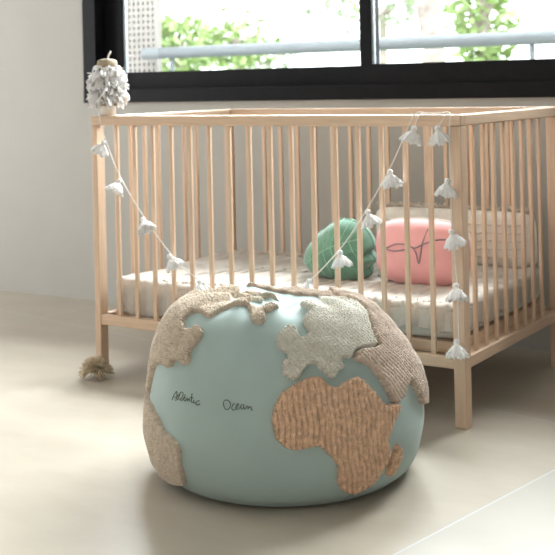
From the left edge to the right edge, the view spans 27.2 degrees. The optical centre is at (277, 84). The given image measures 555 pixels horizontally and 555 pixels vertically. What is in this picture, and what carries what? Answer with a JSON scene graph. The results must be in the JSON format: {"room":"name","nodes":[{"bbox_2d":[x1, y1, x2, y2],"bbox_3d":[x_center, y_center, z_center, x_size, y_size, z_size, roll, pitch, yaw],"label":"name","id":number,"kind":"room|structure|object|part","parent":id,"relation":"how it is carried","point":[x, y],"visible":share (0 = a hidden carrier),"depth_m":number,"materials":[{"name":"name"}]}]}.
{"room":"nursery","nodes":[
{"label":"nursery","id":0,"kind":"room"},
{"bbox_2d":[0,290,554,554],"bbox_3d":[-1.288,0.965,1.548,6.200,0.100,6.400,-1,0,33],"label":"floor","id":1,"kind":"structure","parent":0,"point":[78,476],"depth_m":2.61,"materials":[{"name":"beige tile"}]},
{"bbox_2d":[78,355,114,379],"bbox_3d":[-0.556,0.862,3.506,0.108,0.066,0.109,-1,0,33],"label":"tassel","id":2,"kind":"object","parent":1,"relation":"on","point":[98,366],"visible":1,"depth_m":3.48,"materials":[{"name":"beige fabric"}]},
{"bbox_2d":[142,282,428,506],"bbox_3d":[0.017,0.677,2.658,0.642,0.421,0.636,-1,0,30],"label":"pouf","id":3,"kind":"object","parent":1,"relation":"on","point":[258,394],"visible":1,"depth_m":2.41,"materials":[{"name":"teal fabric"}]},
{"bbox_2d":[91,106,554,429],"bbox_3d":[0.151,0.484,3.555,1.248,0.800,0.746,-1,0,33],"label":"crib","id":4,"kind":"object","parent":1,"relation":"on","point":[481,343],"visible":0.77,"depth_m":3.31,"materials":[{"name":"brown wood"}]},
{"bbox_3d":[-0.555,0.514,3.591,0.022,0.770,0.036,-1,0,33],"label":"leg","id":5,"kind":"part","parent":4,"relation":"part of","materials":[{"name":"brown wood"}]},
{"bbox_2d":[86,51,129,115],"bbox_3d":[-0.532,-0.002,3.582,0.144,0.202,0.140,-1,0,33],"label":"bundle","id":6,"kind":"object","parent":4,"relation":"on","point":[107,87],"visible":1,"depth_m":3.55,"materials":[{"name":"white fabric"}]},
{"bbox_3d":[-0.356,0.729,3.887,0.022,0.031,0.673,-1,0,33],"label":"rail","id":7,"kind":"part","parent":4,"relation":"part of","materials":[{"name":"brown wood"}]},
{"bbox_3d":[-0.369,0.110,3.887,0.026,0.030,0.693,-1,0,33],"label":"rail","id":8,"kind":"part","parent":4,"relation":"part of","materials":[{"name":"brown wood"}]},
{"bbox_3d":[-0.169,0.506,4.186,0.022,0.770,0.036,-1,0,33],"label":"leg","id":9,"kind":"part","parent":4,"relation":"part of","materials":[{"name":"brown wood"}]},
{"bbox_3d":[-0.053,0.103,3.253,1.248,0.030,0.027,-1,0,33],"label":"rail","id":10,"kind":"part","parent":4,"relation":"part of","materials":[{"name":"brown wood"}]},
{"bbox_3d":[-0.044,0.723,3.257,1.192,0.031,0.022,-1,0,33],"label":"rail","id":11,"kind":"part","parent":4,"relation":"part of","materials":[{"name":"brown wood"}]},
{"bbox_2d":[91,105,469,359],"bbox_3d":[-0.044,0.377,3.207,1.244,0.650,0.091,-1,0,32],"label":"garland","id":12,"kind":"object","parent":4,"relation":"hanging from","point":[439,137],"visible":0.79,"depth_m":2.97,"materials":[{"name":"white fabric"}]},
{"bbox_3d":[0.338,0.095,3.857,1.248,0.030,0.027,-1,0,33],"label":"rail","id":13,"kind":"part","parent":4,"relation":"part of","materials":[{"name":"brown wood"}]},
{"bbox_3d":[0.468,0.492,2.928,0.033,0.770,0.036,-1,0,33],"label":"leg","id":14,"kind":"part","parent":4,"relation":"part of","materials":[{"name":"brown wood"}]},
{"bbox_2d":[398,296,537,338],"bbox_3d":[0.154,0.641,3.555,1.146,0.070,0.633,-1,0,33],"label":"mattress","id":15,"kind":"object","parent":4,"relation":"on","point":[417,331],"visible":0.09,"depth_m":3.04,"materials":[{"name":"fabric"}]},
{"bbox_2d":[116,249,539,332],"bbox_3d":[0.153,0.636,3.555,1.181,0.140,0.678,-1,0,33],"label":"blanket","id":16,"kind":"object","parent":15,"relation":"on","point":[420,293],"visible":0.37,"depth_m":3.45,"materials":[{"name":"fabric"}]},
{"bbox_3d":[-0.029,0.590,3.309,1.100,0.024,0.027,-1,0,33],"label":"tufted trim","id":17,"kind":"part","parent":16,"relation":"part of","materials":[{"name":"white fabric"}]},
{"bbox_2d":[304,218,376,279],"bbox_3d":[0.186,0.495,3.452,0.252,0.195,0.162,-1,0,33],"label":"cushion","id":18,"kind":"object","parent":16,"relation":"on","point":[326,251],"visible":0.7,"depth_m":3.39,"materials":[{"name":"green fabric"}]},
{"bbox_3d":[0.313,0.579,3.794,1.109,0.030,0.041,-1,0,33],"label":"tufted trim","id":19,"kind":"part","parent":16,"relation":"part of","materials":[{"name":"fabric"}]},
{"bbox_2d":[376,217,471,285],"bbox_3d":[0.417,0.482,3.283,0.298,0.199,0.140,-1,0,33],"label":"round cushion","id":20,"kind":"object","parent":16,"relation":"on","point":[419,227],"visible":0.59,"depth_m":3.23,"materials":[{"name":"pink fabric"}]},
{"bbox_2d":[376,201,537,266],"bbox_3d":[0.556,0.472,3.626,0.550,0.193,0.079,-1,0,33],"label":"throw cushion","id":21,"kind":"object","parent":16,"relation":"on","point":[393,212],"visible":0.31,"depth_m":3.54,"materials":[{"name":"beige fabric"}]},
{"bbox_3d":[0.654,0.088,3.223,0.026,0.030,0.693,-1,0,33],"label":"rail","id":22,"kind":"part","parent":4,"relation":"part of","materials":[{"name":"brown wood"}]},
{"bbox_3d":[0.668,0.707,3.223,0.022,0.031,0.673,-1,0,33],"label":"rail","id":23,"kind":"part","parent":4,"relation":"part of","materials":[{"name":"brown wood"}]},
{"bbox_3d":[0.853,0.484,3.522,0.033,0.770,0.036,-1,0,33],"label":"leg","id":24,"kind":"part","parent":4,"relation":"part of","materials":[{"name":"brown wood"}]},
{"bbox_2d":[0,0,554,351],"bbox_3d":[0.370,-0.421,4.149,6.200,2.600,0.200,-1,0,33],"label":"wall","id":25,"kind":"structure","parent":0,"point":[47,224],"depth_m":4.74,"materials":[{"name":"white paint"}]},
{"bbox_2d":[82,0,554,102],"bbox_3d":[0.328,-0.658,4.106,2.675,1.424,0.112,-1,0,33],"label":"window","id":26,"kind":"structure","parent":25,"relation":"in","point":[104,22],"depth_m":4.18,"materials":[{"name":"metal"}]},
{"bbox_3d":[-0.188,-0.650,4.472,1.279,1.318,0.030,-1,0,33],"label":"sash","id":27,"kind":"part","parent":26,"relation":"part of","materials":[{"name":"metal"}]},
{"bbox_3d":[0.839,-0.672,3.756,1.305,1.318,0.033,-1,0,33],"label":"sash","id":28,"kind":"part","parent":26,"relation":"part of","materials":[{"name":"metal"}]},
{"bbox_3d":[-0.214,0.962,5.500,10.500,0.100,1.400,-1,0,33],"label":"floor","id":29,"kind":"structure","parent":0,"visible":0},
{"bbox_2d":[126,0,161,72],"bbox_3d":[-1.020,-0.331,6.655,0.937,2.520,0.150,-1,0,33],"label":"screen","id":30,"kind":"object","parent":29,"relation":"on","point":[143,16],"visible":0.09,"depth_m":6.39,"materials":[{"name":"white metal"}]},
{"bbox_2d":[140,30,554,70],"bbox_3d":[1.165,0.323,5.074,4.500,1.119,0.062,-1,0,33],"label":"balcony railing","id":31,"kind":"object","parent":29,"relation":"on","point":[531,38],"visible":0.47,"depth_m":5.56,"materials":[{"name":"grey metal"}]},
{"bbox_3d":[-0.558,0.379,6.192,0.024,1.080,0.024,-1,0,33],"label":"post","id":32,"kind":"part","parent":31,"relation":"part of","materials":[{"name":"grey metal"}]},
{"bbox_3d":[1.140,0.343,5.090,0.024,1.080,0.024,-1,0,33],"label":"post","id":33,"kind":"part","parent":31,"relation":"part of","materials":[{"name":"grey metal"}]},
{"label":"outside","id":34,"kind":"structure","parent":0,"visible":0},
{"bbox_3d":[6.822,1.591,24.130,50.000,0.100,37.500,-1,0,33],"label":"ground","id":35,"kind":"structure","parent":34,"visible":0},
{"bbox_2d":[174,58,188,70],"bbox_3d":[-1.296,0.743,13.068,2.069,2.186,1.747,-1,0,33],"label":"leafy shrub","id":36,"kind":"object","parent":35,"relation":"on","point":[186,68],"visible":0.02,"depth_m":13.20,"materials":[{"name":"green plant"}]},
{"bbox_2d":[161,7,212,71],"bbox_3d":[-1.251,0.340,15.462,1.307,2.752,1.231,-1,0,33],"label":"leafy tree","id":37,"kind":"object","parent":35,"relation":"on","point":[167,28],"visible":0.44,"depth_m":15.17,"materials":[{"name":"green plant"}]},
{"bbox_2d":[196,5,280,69],"bbox_3d":[-0.564,0.351,14.312,1.061,2.701,0.969,-1,0,33],"label":"leafy tree","id":38,"kind":"object","parent":35,"relation":"on","point":[238,62],"visible":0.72,"depth_m":14.17,"materials":[{"name":"green plant"}]},
{"bbox_2d":[233,35,301,68],"bbox_3d":[-0.083,0.458,18.141,1.186,2.467,1.030,-1,0,33],"label":"leafy tree","id":39,"kind":"object","parent":35,"relation":"on","point":[263,64],"visible":0.22,"depth_m":18.04,"materials":[{"name":"green plant"}]},
{"bbox_2d":[187,0,543,61],"bbox_3d":[1.133,-0.330,8.434,3.609,4.022,3.602,-1,0,33],"label":"palm tree","id":40,"kind":"object","parent":35,"relation":"on","point":[428,19],"visible":0.2,"depth_m":8.37,"materials":[{"name":"green plant"}]},
{"bbox_2d":[302,0,449,63],"bbox_3d":[1.743,-0.284,21.105,2.712,3.870,2.333,-1,0,33],"label":"leafy tree","id":41,"kind":"object","parent":35,"relation":"on","point":[409,5],"visible":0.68,"depth_m":20.96,"materials":[{"name":"green plant"}]},
{"bbox_3d":[1.717,-1.478,21.105,2.712,1.482,2.333,-1,0,33],"label":"crown","id":42,"kind":"part","parent":41,"relation":"part of","materials":[{"name":"green plant"}]},
{"bbox_2d":[438,0,524,60],"bbox_3d":[2.075,-0.015,11.414,0.871,3.319,0.727,-1,0,33],"label":"leafy tree","id":43,"kind":"object","parent":35,"relation":"on","point":[484,8],"visible":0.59,"depth_m":11.33,"materials":[{"name":"green plant"}]}
]}

